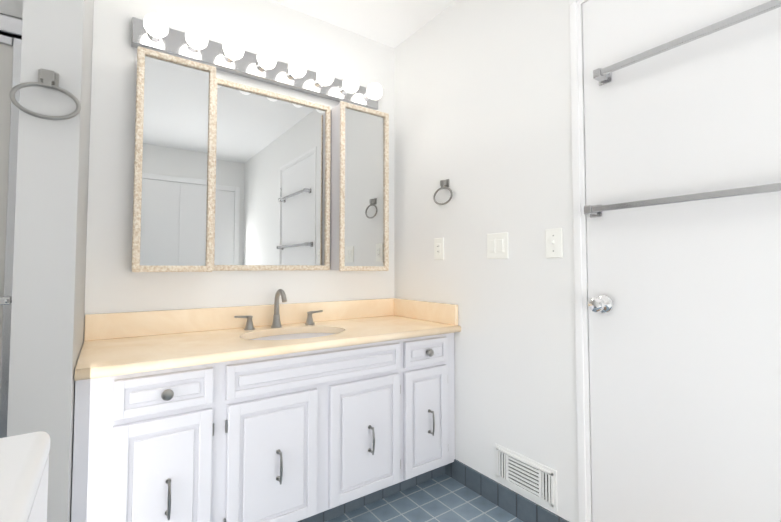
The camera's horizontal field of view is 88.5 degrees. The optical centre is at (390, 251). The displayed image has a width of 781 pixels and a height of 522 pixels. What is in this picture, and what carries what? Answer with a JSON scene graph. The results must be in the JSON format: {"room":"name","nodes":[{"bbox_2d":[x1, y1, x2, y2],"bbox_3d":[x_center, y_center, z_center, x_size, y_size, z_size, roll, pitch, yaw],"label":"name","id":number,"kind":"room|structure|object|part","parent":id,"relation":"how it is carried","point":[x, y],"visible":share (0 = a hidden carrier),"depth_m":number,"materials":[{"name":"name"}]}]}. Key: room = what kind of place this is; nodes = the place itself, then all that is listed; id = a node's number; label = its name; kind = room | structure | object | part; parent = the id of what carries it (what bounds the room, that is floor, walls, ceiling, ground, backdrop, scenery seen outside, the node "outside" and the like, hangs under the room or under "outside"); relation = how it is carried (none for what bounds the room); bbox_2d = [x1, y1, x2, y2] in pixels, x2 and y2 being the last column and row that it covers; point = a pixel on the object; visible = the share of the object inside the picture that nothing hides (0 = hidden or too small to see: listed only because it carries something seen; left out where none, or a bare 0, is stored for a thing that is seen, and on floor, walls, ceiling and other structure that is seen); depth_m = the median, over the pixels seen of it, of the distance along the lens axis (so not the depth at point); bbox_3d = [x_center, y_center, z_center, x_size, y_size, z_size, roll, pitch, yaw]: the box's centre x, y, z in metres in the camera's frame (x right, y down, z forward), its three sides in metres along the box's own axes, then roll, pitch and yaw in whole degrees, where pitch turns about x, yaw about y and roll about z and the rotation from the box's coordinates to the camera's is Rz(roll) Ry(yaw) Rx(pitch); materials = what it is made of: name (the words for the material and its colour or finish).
{"room":"bathroom","nodes":[
{"label":"bathroom","id":0,"kind":"room"},
{"bbox_2d":[0,0,22,19],"bbox_3d":[-1.516,-1.042,1.103,0.868,0.579,0.080,2,-3,-35],"label":"wall","id":1,"kind":"structure","parent":0,"point":[12,8],"depth_m":1.27,"materials":[{"name":"grey paint"}]},
{"bbox_2d":[7,0,93,521],"bbox_3d":[-1.283,-0.101,1.596,0.124,2.420,1.320,2,-3,-35],"label":"wall","id":2,"kind":"structure","parent":0,"point":[48,291],"depth_m":1.06,"materials":[{"name":"grey paint"}]},
{"bbox_2d":[9,68,80,119],"bbox_3d":[-0.899,-0.411,1.051,0.142,0.136,0.034,2,-3,-35],"label":"towel ring","id":3,"kind":"object","parent":2,"relation":"attached to","point":[48,78],"visible":0.96,"depth_m":1.04,"materials":[{"name":"silver metal"}]},
{"bbox_2d":[84,0,393,332],"bbox_3d":[-0.578,-0.080,2.116,1.628,2.420,0.120,2,-3,-35],"label":"wall","id":4,"kind":"structure","parent":0,"point":[114,283],"depth_m":1.83,"materials":[{"name":"white paint"}]},
{"bbox_2d":[132,46,215,271],"bbox_3d":[-0.927,-0.367,1.723,0.296,0.906,0.133,2,-3,-35],"label":"upper cabinet","id":5,"kind":"object","parent":4,"relation":"attached to","point":[173,195],"visible":1,"depth_m":1.67,"materials":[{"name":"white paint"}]},
{"bbox_2d":[84,298,394,340],"bbox_3d":[-0.585,0.315,2.006,1.502,0.102,0.021,2,-3,-35],"label":"backsplash","id":6,"kind":"structure","parent":4,"relation":"attached to","point":[143,323],"depth_m":1.82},
{"bbox_2d":[131,13,381,109],"bbox_3d":[-0.550,-0.913,1.988,1.228,0.110,0.171,2,-3,-35],"label":"light bar","id":7,"kind":"object","parent":4,"relation":"attached to","point":[153,31],"visible":1,"depth_m":1.90,"materials":[{"name":"white glass"}]},
{"bbox_2d":[213,78,330,270],"bbox_3d":[-0.585,-0.358,2.033,0.616,0.906,0.020,2,-3,-35],"label":"mirror","id":8,"kind":"object","parent":4,"relation":"attached to","point":[272,181],"visible":0.85,"depth_m":2.02,"materials":[{"name":"silver mirror"}]},
{"bbox_2d":[330,101,388,270],"bbox_3d":[-0.172,-0.346,2.254,0.310,0.906,0.133,2,-3,-35],"label":"upper cabinet","id":9,"kind":"object","parent":4,"relation":"attached to","point":[359,212],"visible":1,"depth_m":2.20,"materials":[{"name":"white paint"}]},
{"bbox_2d":[270,0,456,47],"bbox_3d":[-0.222,-1.388,0.694,2.740,0.080,4.340,2,-3,-35],"label":"ceiling","id":10,"kind":"structure","parent":0,"point":[393,23],"depth_m":2.18,"materials":[{"name":"white paint"}]},
{"bbox_2d":[325,474,522,521],"bbox_3d":[-0.222,1.100,0.594,2.740,0.060,4.340,2,-3,-35],"label":"floor","id":11,"kind":"structure","parent":0,"point":[444,498],"depth_m":1.75,"materials":[{"name":"tile"}]},
{"bbox_2d":[0,14,21,437],"bbox_3d":[-1.504,0.168,1.036,0.862,1.838,0.104,2,-3,-35],"label":"shower enclosure","id":12,"kind":"object","parent":11,"relation":"on","point":[10,46],"visible":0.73,"depth_m":1.26,"materials":[{"name":"white"}]},
{"bbox_3d":[-1.519,0.132,1.031,0.770,1.603,0.009,2,-3,-35],"label":"glass","id":13,"kind":"part","parent":12,"relation":"part of","materials":[{"name":"grey"}]},
{"bbox_2d":[0,431,49,521],"bbox_3d":[0.002,0.622,-0.409,0.315,0.815,2.165,2,-3,-35],"label":"ledge","id":14,"kind":"object","parent":11,"relation":"on","point":[24,463],"visible":1,"depth_m":0.47,"materials":[{"name":"white"}]},
{"bbox_2d":[71,329,460,521],"bbox_3d":[-0.426,0.753,1.762,1.502,0.727,0.574,2,-3,-35],"label":"bathroom vanity","id":15,"kind":"object","parent":11,"relation":"on","point":[276,411],"depth_m":1.45,"materials":[{"name":"paint"},{"name":"marble"}]},
{"bbox_2d":[75,317,458,376],"bbox_3d":[-0.432,0.374,1.786,1.502,0.033,0.552,2,-3,-35],"label":"countertop","id":16,"kind":"structure","parent":15,"relation":"on","point":[110,354],"depth_m":1.54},
{"bbox_2d":[235,289,290,328],"bbox_3d":[-0.595,0.267,1.857,0.223,0.186,0.141,2,-3,-35],"label":"faucet","id":17,"kind":"object","parent":16,"relation":"on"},
{"bbox_2d":[247,329,338,340],"bbox_3d":[-0.422,0.456,1.771,0.494,0.157,0.354,2,-3,-35],"label":"sink","id":18,"kind":"object","parent":16,"relation":"in","point":[294,332],"depth_m":1.89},
{"bbox_2d":[394,0,578,521],"bbox_3d":[1.086,-0.122,1.062,0.120,2.420,3.520,2,-3,-35],"label":"wall","id":19,"kind":"structure","parent":0,"point":[482,108],"depth_m":1.82,"materials":[{"name":"white paint"}]},
{"bbox_2d":[395,298,457,324],"bbox_3d":[0.178,0.323,2.207,0.021,0.102,0.527,2,-3,-35],"label":"backsplash","id":20,"kind":"structure","parent":19,"relation":"attached to","point":[426,311],"depth_m":2.16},
{"bbox_2d":[434,238,443,259],"bbox_3d":[0.256,-0.015,2.126,0.010,0.116,0.072,2,-3,-35],"label":"electrical outlet plate","id":21,"kind":"object","parent":19,"relation":"attached to","point":[438,248],"visible":1,"depth_m":2.12,"materials":[{"name":"white plastic"}]},
{"bbox_2d":[433,179,452,204],"bbox_3d":[0.279,-0.309,2.083,0.034,0.136,0.142,2,-3,-35],"label":"towel ring","id":22,"kind":"object","parent":19,"relation":"attached to","point":[444,184],"visible":1,"depth_m":2.07,"materials":[{"name":"silver metal"}]},
{"bbox_2d":[487,232,507,258],"bbox_3d":[0.480,-0.026,1.806,0.010,0.116,0.118,2,-3,-35],"label":"switch plate","id":23,"kind":"object","parent":19,"relation":"attached to","point":[497,245],"visible":1,"depth_m":1.80,"materials":[{"name":"white plastic"}]},
{"bbox_2d":[445,459,568,521],"bbox_3d":[0.999,1.040,1.026,0.010,0.095,3.398,2,-3,-35],"label":"baseboard","id":24,"kind":"structure","parent":19,"relation":"attached to","point":[518,506],"depth_m":1.75,"materials":[{"name":"blue tile"}]},
{"bbox_2d":[495,443,556,511],"bbox_3d":[0.552,0.928,1.666,0.009,0.154,0.300,2,-3,-35],"label":"air vent","id":25,"kind":"object","parent":19,"relation":"in","point":[534,480],"visible":1,"depth_m":1.65,"materials":[{"name":"white metal"}]},
{"bbox_2d":[545,228,562,257],"bbox_3d":[0.638,-0.034,1.576,0.017,0.116,0.072,2,-3,-35],"label":"switch plate","id":26,"kind":"object","parent":19,"relation":"attached to","point":[553,242],"visible":1,"depth_m":1.57,"materials":[{"name":"white plastic"}]},
{"bbox_2d":[569,0,592,521],"bbox_3d":[0.993,0.050,1.181,0.127,2.085,0.880,2,-3,-35],"label":"door frame","id":27,"kind":"structure","parent":19,"relation":"attached to","point":[578,271],"depth_m":1.49,"materials":[{"name":"white paint"}]},
{"bbox_2d":[582,0,780,521],"bbox_3d":[0.937,0.065,1.141,0.112,2.028,0.790,2,-3,-35],"label":"door","id":28,"kind":"structure","parent":19,"relation":"in","point":[684,307],"depth_m":1.23,"materials":[{"name":"white paint"}]},
{"bbox_3d":[0.727,0.183,1.400,0.072,0.066,0.066,2,-3,-35],"label":"knob","id":29,"kind":"part","parent":28,"relation":"part of","materials":[{"name":"silver metal"}]},
{"bbox_2d":[584,0,780,217],"bbox_3d":[0.923,-0.396,1.153,0.062,0.518,0.752,2,-3,-35],"label":"door towel bar","id":30,"kind":"object","parent":28,"relation":"attached to","point":[603,76],"visible":1,"depth_m":1.19,"materials":[{"name":"silver metal"}]}
]}

